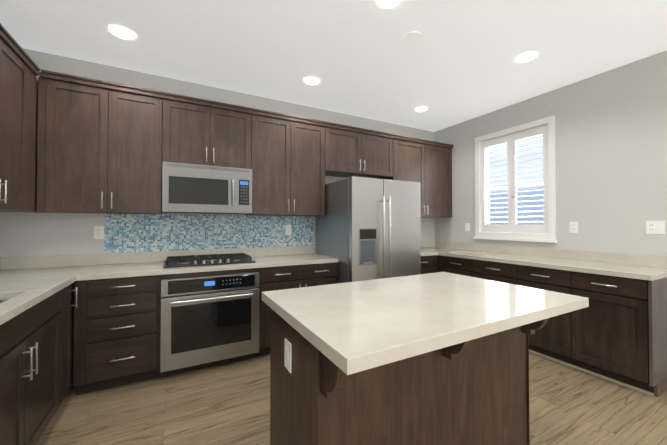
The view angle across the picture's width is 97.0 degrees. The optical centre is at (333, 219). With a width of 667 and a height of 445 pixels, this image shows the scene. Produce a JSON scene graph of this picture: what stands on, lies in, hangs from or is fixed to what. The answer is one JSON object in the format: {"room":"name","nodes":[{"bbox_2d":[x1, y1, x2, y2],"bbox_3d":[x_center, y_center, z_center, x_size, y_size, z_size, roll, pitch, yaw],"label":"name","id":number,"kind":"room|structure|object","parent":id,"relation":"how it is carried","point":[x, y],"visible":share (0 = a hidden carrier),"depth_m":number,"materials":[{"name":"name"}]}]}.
{"room":"kitchen","nodes":[
{"label":"kitchen","id":0,"kind":"room"},
{"bbox_2d":[0,48,434,257],"bbox_3d":[-0.587,-0.051,3.651,5.250,2.770,0.150,0,-1,-28],"label":"wall","id":1,"kind":"structure","parent":0,"point":[22,234],"depth_m":2.71,"materials":[{"name":"grey paint"}]},
{"bbox_2d":[94,226,103,238],"bbox_3d":[-2.155,0.114,2.714,0.072,0.118,0.008,0,-1,-28],"label":"electrical outlet","id":2,"kind":"object","parent":1,"relation":"attached to","point":[98,232],"visible":1,"depth_m":2.71,"materials":[{"name":"white plastic"}]},
{"bbox_2d":[37,69,172,213],"bbox_3d":[-1.965,-0.597,2.630,0.890,1.070,0.347,0,-1,-28],"label":"upper cabinet","id":3,"kind":"object","parent":1,"relation":"attached to","point":[104,147],"depth_m":2.45,"materials":[{"name":"brown wood"}]},
{"bbox_2d":[104,214,313,252],"bbox_3d":[-1.185,0.131,3.234,2.117,0.368,0.009,0,-1,-28],"label":"tile backsplash","id":4,"kind":"structure","parent":1,"relation":"attached to","point":[126,233],"depth_m":3.11,"materials":[{"name":"tile"}]},
{"bbox_2d":[286,225,290,234],"bbox_3d":[-0.544,0.120,3.569,0.072,0.118,0.008,0,-1,-28],"label":"electrical outlet","id":5,"kind":"object","parent":4,"relation":"attached to","point":[288,229],"visible":1,"depth_m":3.57,"materials":[{"name":"white plastic"}]},
{"bbox_2d":[173,94,252,168],"bbox_3d":[-1.276,-0.824,3.003,0.795,0.606,0.347,0,-1,-28],"label":"upper cabinet","id":6,"kind":"object","parent":1,"relation":"attached to","point":[211,133],"depth_m":2.86,"materials":[{"name":"brown wood"}]},
{"bbox_2d":[162,161,251,213],"bbox_3d":[-1.255,-0.292,2.960,0.788,0.448,0.430,0,-1,-28],"label":"over-the-range microwave","id":7,"kind":"object","parent":6,"relation":"attached to","point":[197,188],"visible":1,"depth_m":2.79,"materials":[{"name":"silver metal"}]},
{"bbox_2d":[244,109,324,215],"bbox_3d":[-0.579,-0.588,3.376,0.907,1.070,0.347,0,-1,-28],"label":"upper cabinet","id":8,"kind":"object","parent":1,"relation":"attached to","point":[288,171],"depth_m":3.22,"materials":[{"name":"brown wood"}]},
{"bbox_2d":[325,121,392,178],"bbox_3d":[0.264,-0.846,3.832,1.006,0.544,0.347,0,-1,-28],"label":"upper cabinet","id":9,"kind":"object","parent":1,"relation":"attached to","point":[349,151],"depth_m":3.66,"materials":[{"name":"brown wood"}]},
{"bbox_2d":[385,134,452,216],"bbox_3d":[1.208,-0.577,4.337,1.136,1.070,0.347,0,-1,-28],"label":"upper cabinet","id":10,"kind":"object","parent":1,"relation":"attached to","point":[429,163],"depth_m":4.21,"materials":[{"name":"brown wood"}]},
{"bbox_2d":[0,0,666,131],"bbox_3d":[0.939,-1.518,0.832,5.550,0.100,6.890,0,-1,-28],"label":"ceiling","id":11,"kind":"structure","parent":0,"point":[456,64],"depth_m":2.44,"materials":[{"name":"white paint"}]},
{"bbox_2d":[108,26,135,39],"bbox_3d":[-1.635,-1.446,2.291,0.176,0.003,0.176,0,-1,-28],"label":"recessed light","id":12,"kind":"object","parent":11,"relation":"in","point":[121,32],"visible":1,"depth_m":2.29,"materials":[{"name":"white"}]},
{"bbox_2d":[304,77,320,84],"bbox_3d":[-0.222,-1.437,3.063,0.176,0.003,0.176,0,-1,-28],"label":"recessed light","id":13,"kind":"object","parent":11,"relation":"in","point":[312,81],"visible":1,"depth_m":3.06,"materials":[{"name":"white"}]},
{"bbox_2d":[376,0,401,9],"bbox_3d":[0.366,-1.450,1.949,0.176,0.003,0.176,0,-1,-28],"label":"recessed light","id":14,"kind":"object","parent":11,"relation":"in","point":[386,4],"visible":1,"depth_m":1.98,"materials":[{"name":"white"}]},
{"bbox_2d":[403,32,421,43],"bbox_3d":[0.627,-1.448,2.350,0.150,0.006,0.150,0,-1,-28],"label":"ceiling vent","id":15,"kind":"object","parent":11,"relation":"in","point":[412,37],"visible":1,"depth_m":2.34,"materials":[{"name":"white plastic"}]},
{"bbox_2d":[414,107,427,111],"bbox_3d":[1.133,-1.429,3.815,0.176,0.003,0.176,0,-1,-28],"label":"recessed light","id":16,"kind":"object","parent":11,"relation":"in","point":[420,109],"visible":1,"depth_m":3.81,"materials":[{"name":"white"}]},
{"bbox_2d":[515,52,537,62],"bbox_3d":[1.715,-1.442,2.629,0.176,0.003,0.176,0,-1,-28],"label":"recessed light","id":17,"kind":"object","parent":11,"relation":"in","point":[526,57],"visible":1,"depth_m":2.62,"materials":[{"name":"white"}]},
{"bbox_2d":[35,352,666,444],"bbox_3d":[0.939,1.352,0.799,5.550,0.100,6.890,0,-1,-28],"label":"floor","id":18,"kind":"structure","parent":0,"point":[226,404],"depth_m":2.03,"materials":[{"name":"brown wood"}]},
{"bbox_2d":[0,330,63,444],"bbox_3d":[-1.795,1.008,1.313,0.612,0.600,1.040,0,-1,-28],"label":"base cabinet","id":19,"kind":"object","parent":18,"relation":"on","point":[36,358],"depth_m":1.50,"materials":[{"name":"brown wood"}]},
{"bbox_2d":[0,282,75,397],"bbox_3d":[-2.083,0.878,1.848,0.612,0.872,0.293,0,-1,-28],"label":"base cabinet","id":20,"kind":"object","parent":18,"relation":"on","point":[55,312],"depth_m":1.82,"materials":[{"name":"brown wood"}]},
{"bbox_2d":[0,254,91,324],"bbox_3d":[-1.771,0.463,1.297,0.632,0.339,2.857,0,-1,-28],"label":"countertop","id":21,"kind":"structure","parent":20,"relation":"on","point":[27,282],"depth_m":2.03,"materials":[{"name":"stone"}]},
{"bbox_2d":[73,275,164,394],"bbox_3d":[-1.797,0.886,2.547,0.543,0.872,0.622,0,-1,-28],"label":"base cabinet","id":22,"kind":"object","parent":18,"relation":"on","point":[117,324],"depth_m":2.27,"materials":[{"name":"brown wood"}]},
{"bbox_2d":[160,272,258,372],"bbox_3d":[-1.175,0.864,2.813,0.796,0.742,0.691,0,-1,-28],"label":"wall oven","id":23,"kind":"object","parent":22,"relation":"in","point":[208,318],"visible":0.96,"depth_m":2.54,"materials":[{"name":"silver metal"}]},
{"bbox_2d":[245,262,337,357],"bbox_3d":[-0.474,0.894,3.259,0.853,0.872,0.622,0,-1,-28],"label":"base cabinet","id":24,"kind":"object","parent":18,"relation":"on","point":[294,276],"depth_m":2.90,"materials":[{"name":"brown wood"}]},
{"bbox_2d":[80,245,338,280],"bbox_3d":[-1.045,0.383,2.951,2.159,0.140,0.633,0,-1,-28],"label":"countertop","id":25,"kind":"structure","parent":24,"relation":"on","point":[133,264],"depth_m":2.80,"materials":[{"name":"stone"}]},
{"bbox_2d":[163,253,255,267],"bbox_3d":[-1.208,0.385,2.886,0.775,0.052,0.490,0,-1,-28],"label":"cooktop","id":26,"kind":"object","parent":25,"relation":"in","point":[198,260],"visible":1,"depth_m":2.78,"materials":[{"name":"black metal"}]},
{"bbox_2d":[316,176,420,282],"bbox_3d":[0.406,0.444,3.523,0.928,1.777,0.927,0,-1,-28],"label":"refrigerator","id":27,"kind":"object","parent":18,"relation":"on","point":[368,228],"visible":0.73,"depth_m":3.16,"materials":[{"name":"silver metal"}]},
{"bbox_2d":[270,312,547,444],"bbox_3d":[0.414,0.877,1.639,1.364,0.868,0.787,0,-1,-28],"label":"kitchen island","id":28,"kind":"object","parent":18,"relation":"on","point":[439,358],"depth_m":1.37,"materials":[{"name":"brown wood"}]},
{"bbox_2d":[284,338,291,372],"bbox_3d":[-0.210,0.620,1.355,0.008,0.130,0.080,0,-1,-28],"label":"outlet","id":29,"kind":"object","parent":28,"relation":"attached to","point":[287,354],"visible":1,"depth_m":1.34,"materials":[{"name":"white plastic"}]},
{"bbox_2d":[262,272,588,375],"bbox_3d":[0.450,0.419,1.569,1.433,0.046,0.921,0,-1,-28],"label":"island countertop","id":30,"kind":"structure","parent":28,"relation":"on","point":[367,325],"depth_m":1.27,"materials":[{"name":"beige stone"}]},
{"bbox_2d":[421,255,439,273],"bbox_3d":[0.977,0.903,4.041,0.564,0.872,0.622,0,-1,-28],"label":"base cabinet","id":31,"kind":"object","parent":18,"relation":"on","point":[429,264],"depth_m":3.84,"materials":[{"name":"brown wood"}]},
{"bbox_2d":[421,241,439,255],"bbox_3d":[0.978,0.395,4.040,0.565,0.140,0.633,0,-1,-28],"label":"countertop","id":32,"kind":"structure","parent":31,"relation":"on","point":[428,248],"depth_m":4.45,"materials":[{"name":"stone"}]},
{"bbox_2d":[436,241,666,280],"bbox_3d":[1.972,0.388,3.449,0.624,0.140,2.617,0,-1,-28],"label":"countertop","id":33,"kind":"structure","parent":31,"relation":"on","point":[634,266],"depth_m":2.93,"materials":[{"name":"stone"}]},
{"bbox_2d":[439,255,466,275],"bbox_3d":[1.799,0.900,3.783,0.607,0.872,0.591,0,-1,-28],"label":"base cabinet","id":34,"kind":"object","parent":18,"relation":"on","point":[455,265],"depth_m":3.70,"materials":[{"name":"brown wood"}]},
{"bbox_2d":[467,259,506,282],"bbox_3d":[2.024,0.895,3.364,0.607,0.872,0.601,0,-1,-28],"label":"base cabinet","id":35,"kind":"object","parent":18,"relation":"on","point":[494,271],"depth_m":3.30,"materials":[{"name":"brown wood"}]},
{"bbox_2d":[507,263,558,361],"bbox_3d":[2.248,0.890,2.949,0.607,0.872,0.585,0,-1,-28],"label":"base cabinet","id":36,"kind":"object","parent":18,"relation":"on","point":[545,340],"depth_m":2.82,"materials":[{"name":"brown wood"}]},
{"bbox_2d":[559,270,666,396],"bbox_3d":[2.462,0.886,2.548,0.609,0.872,0.566,0,-1,-28],"label":"base cabinet","id":37,"kind":"object","parent":18,"relation":"on","point":[615,331],"depth_m":2.33,"materials":[{"name":"brown wood"}]},
{"bbox_2d":[434,50,666,255],"bbox_3d":[3.185,-0.069,2.025,0.150,2.770,6.290,0,-1,-28],"label":"wall","id":38,"kind":"structure","parent":0,"point":[611,156],"depth_m":2.92,"materials":[{"name":"grey paint"}]},
{"bbox_2d":[465,223,469,230],"bbox_3d":[1.910,0.103,4.220,0.010,0.118,0.072,0,-1,-28],"label":"light switch","id":39,"kind":"object","parent":38,"relation":"attached to","point":[467,226],"visible":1,"depth_m":4.21,"materials":[{"name":"white plastic"}]},
{"bbox_2d":[473,104,556,242],"bbox_3d":[2.258,-0.519,3.703,0.194,1.544,0.995,0,-1,-28],"label":"window","id":40,"kind":"structure","parent":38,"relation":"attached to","point":[515,231],"depth_m":3.64,"materials":[{"name":"white paint"}]},
{"bbox_2d":[570,222,577,232],"bbox_3d":[2.517,0.077,3.095,0.008,0.118,0.072,0,-1,-28],"label":"electrical outlet","id":41,"kind":"object","parent":38,"relation":"attached to","point":[573,227],"visible":1,"depth_m":3.09,"materials":[{"name":"white plastic"}]},
{"bbox_2d":[646,221,665,233],"bbox_3d":[2.800,0.065,2.568,0.010,0.118,0.118,0,-1,-28],"label":"electrical outlet","id":42,"kind":"object","parent":38,"relation":"attached to","point":[655,227],"visible":1,"depth_m":2.56,"materials":[{"name":"white plastic"}]},
{"bbox_3d":[-1.306,-0.097,-0.393,0.150,2.770,6.290,0,-1,-28],"label":"wall","id":43,"kind":"structure","parent":0,"visible":0},
{"bbox_2d":[0,27,31,210],"bbox_3d":[-2.131,-0.608,1.650,0.322,1.070,0.899,0,-1,-28],"label":"upper cabinet","id":44,"kind":"object","parent":43,"relation":"attached to","point":[19,70],"depth_m":1.98,"materials":[{"name":"brown wood"}]},
{"bbox_2d":[0,63,39,212],"bbox_3d":[-2.369,-0.603,2.091,0.322,1.070,0.221,0,-1,-28],"label":"upper cabinet","id":45,"kind":"object","parent":43,"relation":"attached to","point":[32,199],"depth_m":2.24,"materials":[{"name":"brown wood"}]},
{"label":"outside","id":46,"kind":"structure","parent":0,"visible":0},
{"bbox_2d":[489,134,542,224],"bbox_3d":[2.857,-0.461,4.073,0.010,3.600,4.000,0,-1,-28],"label":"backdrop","id":47,"kind":"structure","parent":46,"point":[531,157],"depth_m":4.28,"materials":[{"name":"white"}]}
]}

